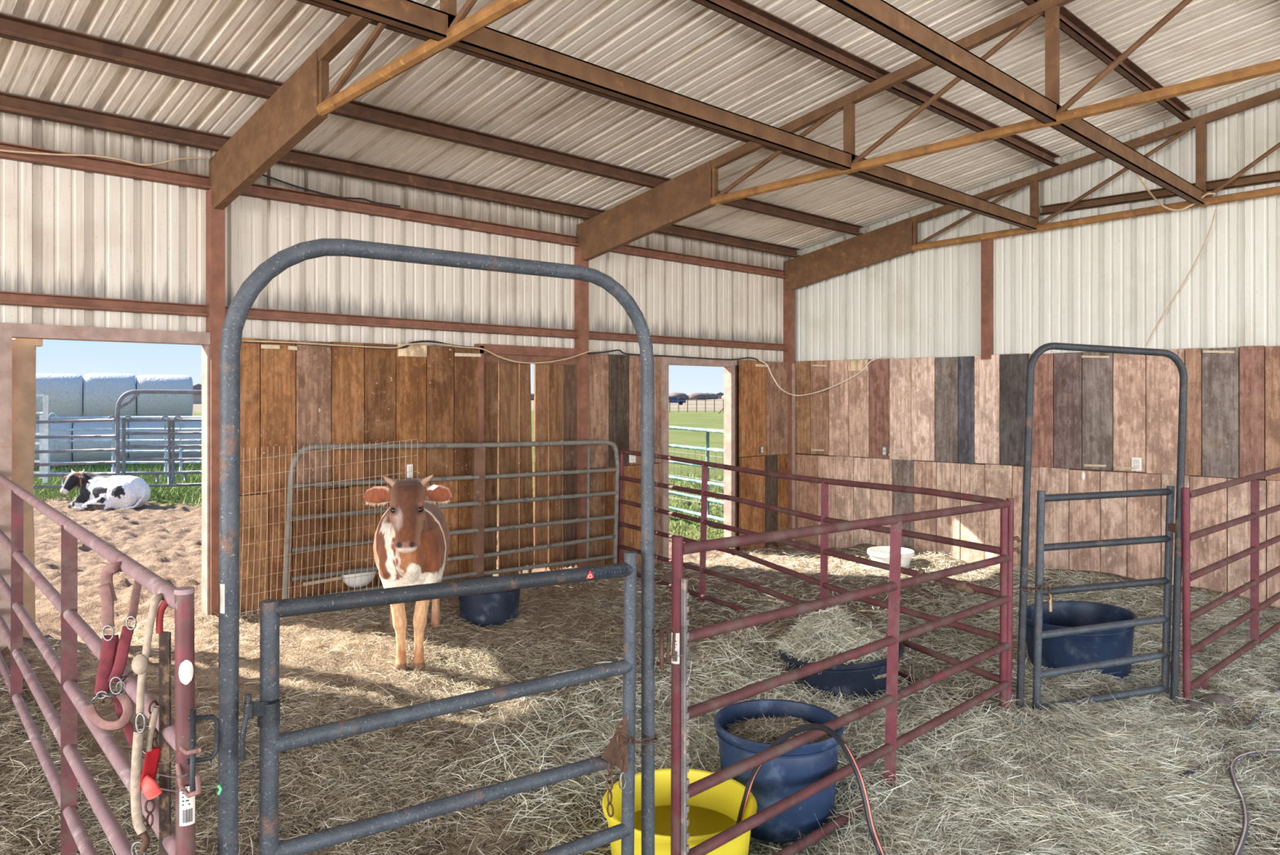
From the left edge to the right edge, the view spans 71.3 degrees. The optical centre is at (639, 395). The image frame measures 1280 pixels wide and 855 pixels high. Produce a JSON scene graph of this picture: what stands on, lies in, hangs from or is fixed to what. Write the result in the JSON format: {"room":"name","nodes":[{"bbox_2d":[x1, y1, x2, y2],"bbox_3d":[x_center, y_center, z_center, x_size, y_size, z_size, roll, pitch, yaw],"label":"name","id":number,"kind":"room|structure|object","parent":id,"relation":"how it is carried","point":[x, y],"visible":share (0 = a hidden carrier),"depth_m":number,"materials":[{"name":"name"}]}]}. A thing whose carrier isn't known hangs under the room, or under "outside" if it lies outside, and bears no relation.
{"room":"farm building","nodes":[
{"label":"farm building","id":0,"kind":"room"},
{"bbox_2d":[22,460,726,642],"bbox_3d":[-4.508,1.795,14.932,16.500,0.448,13.380,0,0,-45],"label":"ground","id":1,"kind":"structure","parent":0,"point":[166,540],"depth_m":10.71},
{"bbox_2d":[12,337,43,638],"bbox_3d":[-4.211,0.829,6.095,0.203,2.447,0.168,0,0,-45],"label":"door frame","id":2,"kind":"structure","parent":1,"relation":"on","point":[24,350],"depth_m":6.04,"materials":[{"name":"brown wood"}]},
{"bbox_2d":[59,468,150,511],"bbox_3d":[-8.758,1.535,14.633,1.530,0.659,0.720,0,0,10],"label":"cow","id":3,"kind":"object","parent":1,"relation":"on","point":[96,491],"visible":0.94,"depth_m":14.42},
{"bbox_2d":[33,457,201,506],"bbox_3d":[-9.932,1.725,18.223,7.056,0.409,14.459,0,0,-45],"label":"grass","id":4,"kind":"structure","parent":1,"relation":"on","point":[192,478],"depth_m":18.02,"materials":[{"name":"green plant"}]},
{"bbox_2d":[33,394,48,483],"bbox_3d":[-11.947,0.840,17.481,0.611,1.744,0.107,0,0,-22],"label":"gate","id":5,"kind":"object","parent":4,"relation":"on","point":[43,428],"visible":0.44,"depth_m":17.53,"materials":[{"name":"white metal"}]},
{"bbox_2d":[34,417,72,468],"bbox_3d":[-14.806,1.169,22.254,1.092,1.245,1.281,0,0,-31],"label":"bale","id":6,"kind":"object","parent":4,"relation":"on","point":[58,456],"visible":0.28,"depth_m":21.93},
{"bbox_2d":[35,373,83,419],"bbox_3d":[-14.770,0.015,22.545,1.177,1.159,1.207,0,0,-31],"label":"bale","id":7,"kind":"object","parent":6,"relation":"on","point":[64,392],"visible":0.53,"depth_m":22.18},
{"bbox_2d":[72,418,128,466],"bbox_3d":[-13.795,1.171,22.826,1.205,1.241,1.283,0,0,-31],"label":"bale","id":8,"kind":"object","parent":4,"relation":"on","point":[77,456],"visible":0.42,"depth_m":22.30},
{"bbox_2d":[83,373,136,416],"bbox_3d":[-13.750,0.003,23.139,1.156,1.181,1.202,0,0,-31],"label":"bale","id":9,"kind":"object","parent":8,"relation":"on","point":[102,392],"visible":0.8,"depth_m":22.68},
{"bbox_2d":[33,389,201,488],"bbox_3d":[-9.238,0.773,15.911,3.103,1.774,0.070,0,0,-12],"label":"fence","id":10,"kind":"object","parent":4,"relation":"on","point":[171,433],"visible":0.91,"depth_m":15.92,"materials":[{"name":"grey metal"}]},
{"bbox_2d":[128,421,179,464],"bbox_3d":[-12.768,1.173,23.435,1.182,1.238,1.286,0,0,-31],"label":"bale","id":11,"kind":"object","parent":4,"relation":"on","point":[131,424],"visible":0.39,"depth_m":22.91},
{"bbox_2d":[136,374,193,416],"bbox_3d":[-12.674,0.017,23.771,1.308,1.155,1.200,0,0,-31],"label":"bale","id":12,"kind":"object","parent":11,"relation":"on","point":[147,404],"visible":0.79,"depth_m":23.36},
{"bbox_2d":[182,421,201,461],"bbox_3d":[-11.699,1.177,24.093,1.292,1.228,1.281,0,0,-31],"label":"bale","id":13,"kind":"object","parent":4,"relation":"on","point":[184,424],"visible":0.03,"depth_m":23.42},
{"bbox_2d":[497,471,724,540],"bbox_3d":[0.803,1.833,15.734,6.984,0.391,6.914,0,0,-45],"label":"grass","id":14,"kind":"structure","parent":1,"relation":"on","point":[687,475],"depth_m":14.80,"materials":[{"name":"green plant"}]},
{"bbox_2d":[668,425,724,521],"bbox_3d":[0.801,1.116,13.060,0.052,1.364,3.089,0,0,-35],"label":"gate","id":15,"kind":"object","parent":14,"relation":"on","point":[707,448],"visible":0.38,"depth_m":12.98,"materials":[{"name":"metal"}]},
{"bbox_2d":[34,399,724,484],"bbox_3d":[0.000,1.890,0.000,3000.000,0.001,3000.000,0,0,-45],"label":"field","id":16,"kind":"object","parent":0,"point":[709,419],"depth_m":50.78,"materials":[{"name":"green plant"}]},
{"bbox_2d":[48,412,201,477],"bbox_3d":[-11.033,1.136,19.308,3.469,1.556,0.056,0,0,-3],"label":"fence","id":17,"kind":"object","parent":16,"relation":"on","point":[180,428],"visible":0.57,"depth_m":19.30,"materials":[{"name":"grey metal"}]},
{"bbox_2d":[193,383,201,404],"bbox_3d":[-101.983,-0.425,210.000,13.453,4.750,13.416,0,0,-45],"label":"house","id":18,"kind":"object","parent":16,"relation":"on","point":[197,397],"visible":0.16,"depth_m":206.55,"materials":[{"name":"white"}]},
{"bbox_2d":[530,391,724,399],"bbox_3d":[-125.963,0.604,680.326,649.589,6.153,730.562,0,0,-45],"label":"tree line","id":19,"kind":"object","parent":16,"relation":"on","point":[681,396],"visible":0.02,"depth_m":425.15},
{"bbox_2d":[668,396,685,404],"bbox_3d":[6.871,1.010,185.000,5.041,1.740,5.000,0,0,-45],"label":"pickup truck","id":20,"kind":"object","parent":16,"relation":"on","point":[669,397],"visible":0.44,"depth_m":184.11,"materials":[{"name":"blue metal"}]},
{"bbox_2d":[668,399,724,413],"bbox_3d":[11.278,1.155,104.000,18.684,1.529,18.348,0,0,-45],"label":"fence","id":21,"kind":"object","parent":16,"relation":"on","point":[669,400],"visible":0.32,"depth_m":103.97,"materials":[{"name":"white metal"}]},
{"bbox_2d":[715,391,724,399],"bbox_3d":[50.231,-0.188,560.000,12.108,4.275,12.074,0,0,-45],"label":"house","id":22,"kind":"object","parent":16,"relation":"on","point":[719,394],"visible":0.44,"depth_m":556.61,"materials":[{"name":"grey"}]},
{"bbox_2d":[0,111,795,616],"bbox_3d":[-3.615,0.176,6.382,16.461,4.148,0.171,0,0,-45],"label":"wall","id":23,"kind":"structure","parent":0,"point":[96,242],"depth_m":7.59,"materials":[{"name":"paint"}]},
{"bbox_2d":[0,149,209,165],"bbox_3d":[-3.706,-1.683,6.201,1.356,0.209,0.014,0,0,-45],"label":"cable","id":24,"kind":"object","parent":23,"relation":"attached to","point":[2,150],"visible":1,"depth_m":6.17,"materials":[{"name":"rubber"}]},
{"bbox_2d":[0,322,210,651],"bbox_3d":[-3.738,0.787,6.274,1.334,2.525,0.150,0,0,-45],"label":"door frame","id":25,"kind":"structure","parent":23,"relation":"in","point":[8,331],"depth_m":5.99,"materials":[{"name":"paint"}]},
{"bbox_2d":[262,174,400,207],"bbox_3d":[-2.543,-1.689,7.357,1.249,0.098,0.016,0,0,-45],"label":"cable","id":26,"kind":"object","parent":23,"relation":"attached to","point":[264,175],"visible":0.83,"depth_m":7.33,"materials":[{"name":"black rubber"}]},
{"bbox_2d":[302,570,376,587],"bbox_3d":[-2.442,1.535,7.350,0.641,0.162,0.152,0,0,-45],"label":"pan","id":27,"kind":"object","parent":23,"relation":"attached to","point":[359,583],"visible":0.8,"depth_m":7.40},
{"bbox_2d":[341,570,376,587],"bbox_3d":[-2.325,1.535,7.465,0.314,0.162,0.152,0,0,-44],"label":"bowl","id":28,"kind":"object","parent":27,"relation":"on","point":[359,583],"depth_m":7.41,"materials":[{"name":"white plastic"}]},
{"bbox_2d":[243,340,481,349],"bbox_3d":[-2.264,-0.451,7.603,2.174,0.089,0.020,0,0,-45],"label":"cable","id":29,"kind":"object","parent":23,"relation":"attached to","point":[418,341],"visible":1,"depth_m":7.75,"materials":[{"name":"rubber"}]},
{"bbox_2d":[406,463,413,477],"bbox_3d":[-2.030,0.673,7.870,0.055,0.140,0.018,0,0,-45],"label":"wall outlet","id":30,"kind":"object","parent":23,"relation":"attached to","point":[409,467],"visible":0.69,"depth_m":7.86,"materials":[{"name":"white plastic"}]},
{"bbox_2d":[408,472,412,477],"bbox_3d":[-2.027,0.701,7.866,0.031,0.045,0.008,0,0,-44],"label":"socket","id":31,"kind":"object","parent":30,"relation":"attached to","point":[410,474],"depth_m":7.86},
{"bbox_2d":[408,466,412,471],"bbox_3d":[-2.027,0.645,7.866,0.031,0.045,0.008,0,0,-44],"label":"socket","id":32,"kind":"object","parent":30,"relation":"attached to","point":[410,468],"depth_m":7.86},
{"bbox_2d":[242,339,599,363],"bbox_3d":[-1.728,-0.401,8.095,3.667,0.170,0.014,0,0,-45],"label":"cable","id":33,"kind":"object","parent":23,"relation":"attached to","point":[402,345],"visible":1,"depth_m":7.79,"materials":[{"name":"rubber"}]},
{"bbox_2d":[474,343,580,576],"bbox_3d":[-1.083,0.780,8.855,1.279,2.540,0.090,0,0,-45],"label":"door","id":34,"kind":"structure","parent":23,"relation":"in","point":[504,398],"depth_m":8.83,"materials":[{"name":"paint"}]},
{"bbox_2d":[628,454,635,462],"bbox_3d":[-0.083,0.679,9.783,0.090,0.100,0.018,0,0,-45],"label":"wall outlet","id":35,"kind":"object","parent":23,"relation":"attached to","point":[632,458],"visible":0.76,"depth_m":9.77,"materials":[{"name":"white plastic"}]},
{"bbox_2d":[586,349,759,361],"bbox_3d":[0.488,-0.466,10.294,2.901,0.065,0.018,0,0,-45],"label":"cable","id":36,"kind":"object","parent":23,"relation":"attached to","point":[621,351],"visible":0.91,"depth_m":10.22,"materials":[{"name":"black rubber"}]},
{"bbox_2d":[658,356,734,563],"bbox_3d":[0.678,0.800,10.614,1.310,2.500,0.150,0,0,-45],"label":"door frame","id":37,"kind":"structure","parent":23,"relation":"in","point":[729,365],"depth_m":10.99,"materials":[{"name":"paint"}]},
{"bbox_2d":[760,445,763,453],"bbox_3d":[1.556,0.687,11.394,0.060,0.100,0.018,0,0,-45],"label":"wall outlet","id":38,"kind":"object","parent":23,"relation":"attached to","point":[761,446],"visible":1,"depth_m":11.38,"materials":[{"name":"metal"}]},
{"bbox_2d":[0,0,1279,291],"bbox_3d":[-0.373,-2.240,3.083,16.461,1.706,9.720,0,0,-45],"label":"ceiling","id":39,"kind":"structure","parent":0,"point":[782,127],"depth_m":6.60,"materials":[{"name":"paint"}]},
{"bbox_2d":[1135,173,1215,211],"bbox_3d":[4.877,-2.086,8.493,0.972,0.673,0.355,0,0,7],"label":"cord","id":40,"kind":"object","parent":39,"relation":"hanging from","point":[1137,175],"visible":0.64,"depth_m":8.51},
{"bbox_2d":[0,541,1279,854],"bbox_3d":[0.718,1.909,5.276,11.420,0.643,7.720,0,0,-45],"label":"floor","id":41,"kind":"structure","parent":0,"point":[140,629],"depth_m":5.50,"materials":[{"name":"beige plant"}]},
{"bbox_2d":[0,664,157,854],"bbox_3d":[-2.487,1.800,3.542,0.995,0.484,4.627,0,0,-45],"label":"hay","id":42,"kind":"object","parent":41,"relation":"on","point":[46,802],"visible":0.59,"depth_m":3.94},
{"bbox_2d":[0,473,219,854],"bbox_3d":[-2.694,1.228,4.075,0.108,1.504,5.320,0,0,-40],"label":"fence","id":43,"kind":"object","parent":41,"relation":"on","point":[181,734],"visible":0.84,"depth_m":3.36,"materials":[{"name":"red metal"}]},
{"bbox_2d":[84,560,141,747],"bbox_3d":[-1.608,0.779,2.732,0.149,0.563,0.271,0,0,-26],"label":"halter","id":44,"kind":"object","parent":43,"relation":"hanging from","point":[114,651],"visible":0.91,"depth_m":2.65,"materials":[{"name":"fabric"}]},
{"bbox_2d":[130,592,162,854],"bbox_3d":[-1.250,0.836,2.319,0.068,0.658,0.200,0,0,0],"label":"lead rope","id":45,"kind":"object","parent":43,"relation":"hanging from","point":[140,663],"visible":0.93,"depth_m":2.24,"materials":[{"name":"fabric"}]},
{"bbox_2d":[140,599,168,826],"bbox_3d":[-1.222,0.802,2.292,0.111,0.581,0.080,0,0,-45],"label":"strap","id":46,"kind":"object","parent":43,"relation":"hanging from","point":[149,786],"visible":0.92,"depth_m":2.27,"materials":[{"name":"red fabric"}]},
{"bbox_2d":[182,792,192,822],"bbox_3d":[-1.102,1.000,2.171,0.022,0.074,0.003,0,0,-29],"label":"label","id":47,"kind":"object","parent":43,"relation":"attached to","point":[187,802],"depth_m":2.17,"materials":[{"name":"white paper"}]},
{"bbox_2d":[155,631,187,854],"bbox_3d":[-1.161,1.302,2.204,0.033,1.395,0.333,0,0,-36],"label":"t-post","id":48,"kind":"object","parent":41,"relation":"on","point":[165,637],"visible":0.9,"depth_m":2.29,"materials":[{"name":"metal"}]},
{"bbox_2d":[240,438,417,615],"bbox_3d":[-2.398,1.012,7.008,1.428,1.305,0.004,0,0,-41],"label":"wire mesh","id":49,"kind":"object","parent":41,"relation":"on","point":[363,445],"visible":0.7,"depth_m":6.87,"materials":[{"name":"silver metal"}]},
{"bbox_2d":[217,238,658,854],"bbox_3d":[-0.482,0.780,2.729,1.514,2.439,0.140,0,0,-40],"label":"gate","id":50,"kind":"object","parent":41,"relation":"on","point":[620,752],"visible":1,"depth_m":2.61,"materials":[{"name":"metal"}]},
{"bbox_2d":[281,440,619,599],"bbox_3d":[-1.489,1.063,8.119,3.560,1.364,0.098,0,0,-45],"label":"fence","id":51,"kind":"object","parent":41,"relation":"on","point":[479,477],"visible":0.87,"depth_m":8.12,"materials":[{"name":"metal"}]},
{"bbox_2d":[458,576,519,626],"bbox_3d":[-1.179,1.605,6.980,0.524,0.290,0.524,0,0,-45],"label":"tub","id":52,"kind":"object","parent":41,"relation":"on","point":[492,608],"visible":0.55,"depth_m":6.78,"materials":[{"name":"blue plastic"}]},
{"bbox_2d":[1,571,1106,854],"bbox_3d":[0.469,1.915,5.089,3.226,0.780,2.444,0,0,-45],"label":"hay","id":53,"kind":"object","parent":41,"relation":"on","point":[837,709],"visible":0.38,"depth_m":4.86},
{"bbox_2d":[361,474,453,671],"bbox_3d":[-1.553,1.122,5.998,0.565,1.272,1.665,0,0,-15],"label":"cow","id":54,"kind":"object","parent":53,"relation":"on","point":[411,540],"visible":0.91,"depth_m":5.61},
{"bbox_2d":[602,768,757,854],"bbox_3d":[0.172,1.925,3.890,0.674,0.330,0.674,0,0,-45],"label":"tub","id":55,"kind":"object","parent":53,"relation":"on","point":[715,809],"visible":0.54,"depth_m":4.11,"materials":[{"name":"yellow plastic"}]},
{"bbox_2d":[736,723,884,854],"bbox_3d":[0.724,1.619,3.554,0.145,0.563,0.993,0,0,-29],"label":"hose","id":56,"kind":"object","parent":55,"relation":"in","point":[835,735],"visible":0.88,"depth_m":3.52,"materials":[{"name":"brown rubber"}]},
{"bbox_2d":[713,698,844,843],"bbox_3d":[0.675,1.823,4.360,0.630,0.475,0.630,0,0,-45],"label":"tub","id":57,"kind":"object","parent":53,"relation":"on","point":[744,729],"visible":0.77,"depth_m":4.14,"materials":[{"name":"blue plastic"}]},
{"bbox_2d":[653,497,1013,854],"bbox_3d":[1.141,1.262,4.298,3.133,1.461,0.125,0,0,-45],"label":"fence","id":58,"kind":"object","parent":53,"relation":"on","point":[888,750],"visible":0.89,"depth_m":4.04,"materials":[{"name":"red metal"}]},
{"bbox_2d":[672,640,677,661],"bbox_3d":[0.130,0.951,3.348,0.020,0.090,0.002,0,0,22],"label":"print","id":59,"kind":"object","parent":58,"relation":"attached to","point":[675,658],"depth_m":3.35},
{"bbox_2d":[773,605,904,708],"bbox_3d":[1.290,1.681,5.886,0.869,0.635,0.854,0,0,4],"label":"tub","id":60,"kind":"object","parent":53,"relation":"on","point":[822,637],"visible":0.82,"depth_m":5.65,"materials":[{"name":"blue plastic"}]},
{"bbox_2d":[617,448,1008,711],"bbox_3d":[0.983,1.266,7.387,0.097,1.408,4.762,0,0,-31],"label":"fence","id":61,"kind":"object","parent":41,"relation":"on","point":[962,585],"visible":0.73,"depth_m":6.69,"materials":[{"name":"red metal"}]},
{"bbox_2d":[866,546,914,568],"bbox_3d":[2.844,1.853,10.120,0.520,0.210,0.520,0,0,-45],"label":"bucket","id":62,"kind":"object","parent":41,"relation":"on","point":[880,553],"visible":0.66,"depth_m":9.99,"materials":[{"name":"white plastic"}]},
{"bbox_2d":[584,542,1279,733],"bbox_3d":[2.530,1.831,8.299,4.218,0.412,5.678,0,0,-45],"label":"hay","id":63,"kind":"object","parent":41,"relation":"on","point":[967,634],"visible":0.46,"depth_m":7.43},
{"bbox_2d":[1017,600,1137,682],"bbox_3d":[3.146,1.773,6.420,0.800,0.462,0.770,0,0,-45],"label":"tub","id":64,"kind":"object","parent":63,"relation":"on","point":[1091,646],"visible":0.55,"depth_m":6.19,"materials":[{"name":"blue plastic"}]},
{"bbox_2d":[1181,466,1279,701],"bbox_3d":[4.619,1.254,6.701,3.304,1.424,0.060,0,0,-43],"label":"fence","id":65,"kind":"object","parent":63,"relation":"on","point":[1202,680],"visible":0.99,"depth_m":6.14,"materials":[{"name":"red metal"}]},
{"bbox_2d":[800,585,1279,854],"bbox_3d":[3.218,1.979,5.065,7.881,0.408,2.174,0,0,-45],"label":"hay","id":66,"kind":"object","parent":41,"relation":"on","point":[1064,800],"visible":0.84,"depth_m":4.35},
{"bbox_2d":[671,577,691,854],"bbox_3d":[0.159,1.343,3.312,0.061,1.314,0.118,0,0,16],"label":"t-post","id":67,"kind":"object","parent":66,"relation":"on","point":[684,593],"visible":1,"depth_m":3.35,"materials":[{"name":"metal"}]},
{"bbox_2d":[1160,757,1213,785],"bbox_3d":[2.805,1.890,4.505,0.617,0.124,0.150,0,0,-32],"label":"garden hose","id":68,"kind":"object","parent":66,"relation":"on","point":[1187,772],"visible":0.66,"depth_m":4.35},
{"bbox_2d":[1210,687,1279,755],"bbox_3d":[3.895,1.923,5.529,2.326,0.051,0.108,0,0,-41],"label":"garden hose","id":69,"kind":"object","parent":66,"relation":"on","point":[1254,718],"visible":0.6,"depth_m":5.22,"materials":[{"name":"black rubber"}]},
{"bbox_2d":[1228,748,1279,854],"bbox_3d":[2.876,1.883,4.202,2.207,0.100,0.334,0,0,-45],"label":"garden hose","id":70,"kind":"object","parent":66,"relation":"on","point":[1244,831],"visible":0.98,"depth_m":4.18,"materials":[{"name":"rubber"}]},
{"bbox_2d":[1013,342,1187,711],"bbox_3d":[2.849,0.816,5.523,1.234,2.283,0.123,0,0,-15],"label":"gate","id":71,"kind":"object","parent":41,"relation":"on","point":[1173,665],"visible":0.99,"depth_m":5.54,"materials":[{"name":"grey metal"}]},
{"bbox_2d":[1177,699,1210,715],"bbox_3d":[3.425,1.940,5.514,0.152,0.101,0.156,0,0,-4],"label":"stone","id":72,"kind":"object","parent":41,"relation":"on","point":[1192,704],"visible":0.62,"depth_m":5.49,"materials":[{"name":"stone"}]},
{"bbox_2d":[1197,692,1235,709],"bbox_3d":[3.615,1.925,5.590,0.156,0.117,0.208,0,0,-45],"label":"stone","id":73,"kind":"object","parent":41,"relation":"on","point":[1217,696],"visible":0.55,"depth_m":5.56,"materials":[{"name":"stone"}]},
{"bbox_2d":[1240,665,1260,674],"bbox_3d":[4.363,1.968,6.375,0.106,0.069,0.139,0,0,-45],"label":"stone","id":74,"kind":"object","parent":41,"relation":"on","point":[1244,665],"visible":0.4,"depth_m":6.34,"materials":[{"name":"grey stone"}]},
{"bbox_2d":[789,80,1279,607],"bbox_3d":[5.786,-0.406,8.137,0.161,5.313,10.975,0,0,-45],"label":"wall","id":75,"kind":"structure","parent":0,"point":[963,323],"depth_m":9.37,"materials":[{"name":"paint"}]},
{"bbox_2d":[758,356,899,395],"bbox_3d":[2.401,-0.240,11.316,1.740,0.483,0.623,0,0,17],"label":"cable","id":76,"kind":"object","parent":75,"relation":"attached to","point":[864,368],"visible":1,"depth_m":11.36,"materials":[{"name":"beige rubber"}]},
{"bbox_2d":[882,445,887,455],"bbox_3d":[2.991,0.673,10.904,0.018,0.120,0.065,0,0,-45],"label":"wall outlet","id":77,"kind":"object","parent":75,"relation":"attached to","point":[884,447],"visible":1,"depth_m":10.89,"materials":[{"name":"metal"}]},
{"bbox_2d":[1080,471,1085,480],"bbox_3d":[4.605,0.831,9.268,0.028,0.100,0.044,0,0,-45],"label":"wall hook","id":78,"kind":"object","parent":75,"relation":"attached to","point":[1082,474],"visible":1,"depth_m":9.26,"materials":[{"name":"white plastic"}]},
{"bbox_2d":[1131,457,1142,471],"bbox_3d":[4.957,0.680,8.903,0.018,0.130,0.090,0,0,-45],"label":"wall outlet","id":79,"kind":"object","parent":75,"relation":"attached to","point":[1136,462],"visible":1,"depth_m":8.89,"materials":[{"name":"white plastic"}]},
{"bbox_2d":[1133,464,1139,468],"bbox_3d":[4.954,0.707,8.900,0.008,0.042,0.050,0,0,-44],"label":"socket","id":80,"kind":"object","parent":79,"relation":"attached to","point":[1135,466],"depth_m":8.89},
{"bbox_2d":[1133,458,1139,463],"bbox_3d":[4.954,0.654,8.900,0.008,0.042,0.050,0,0,-44],"label":"socket","id":81,"kind":"object","parent":79,"relation":"attached to","point":[1135,460],"depth_m":8.89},
{"bbox_2d":[1145,209,1216,346],"bbox_3d":[5.240,-1.122,8.638,0.077,1.255,0.633,0,0,-37],"label":"cord","id":82,"kind":"object","parent":75,"relation":"attached to","point":[1215,210],"visible":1,"depth_m":8.63,"materials":[{"name":"beige plastic"}]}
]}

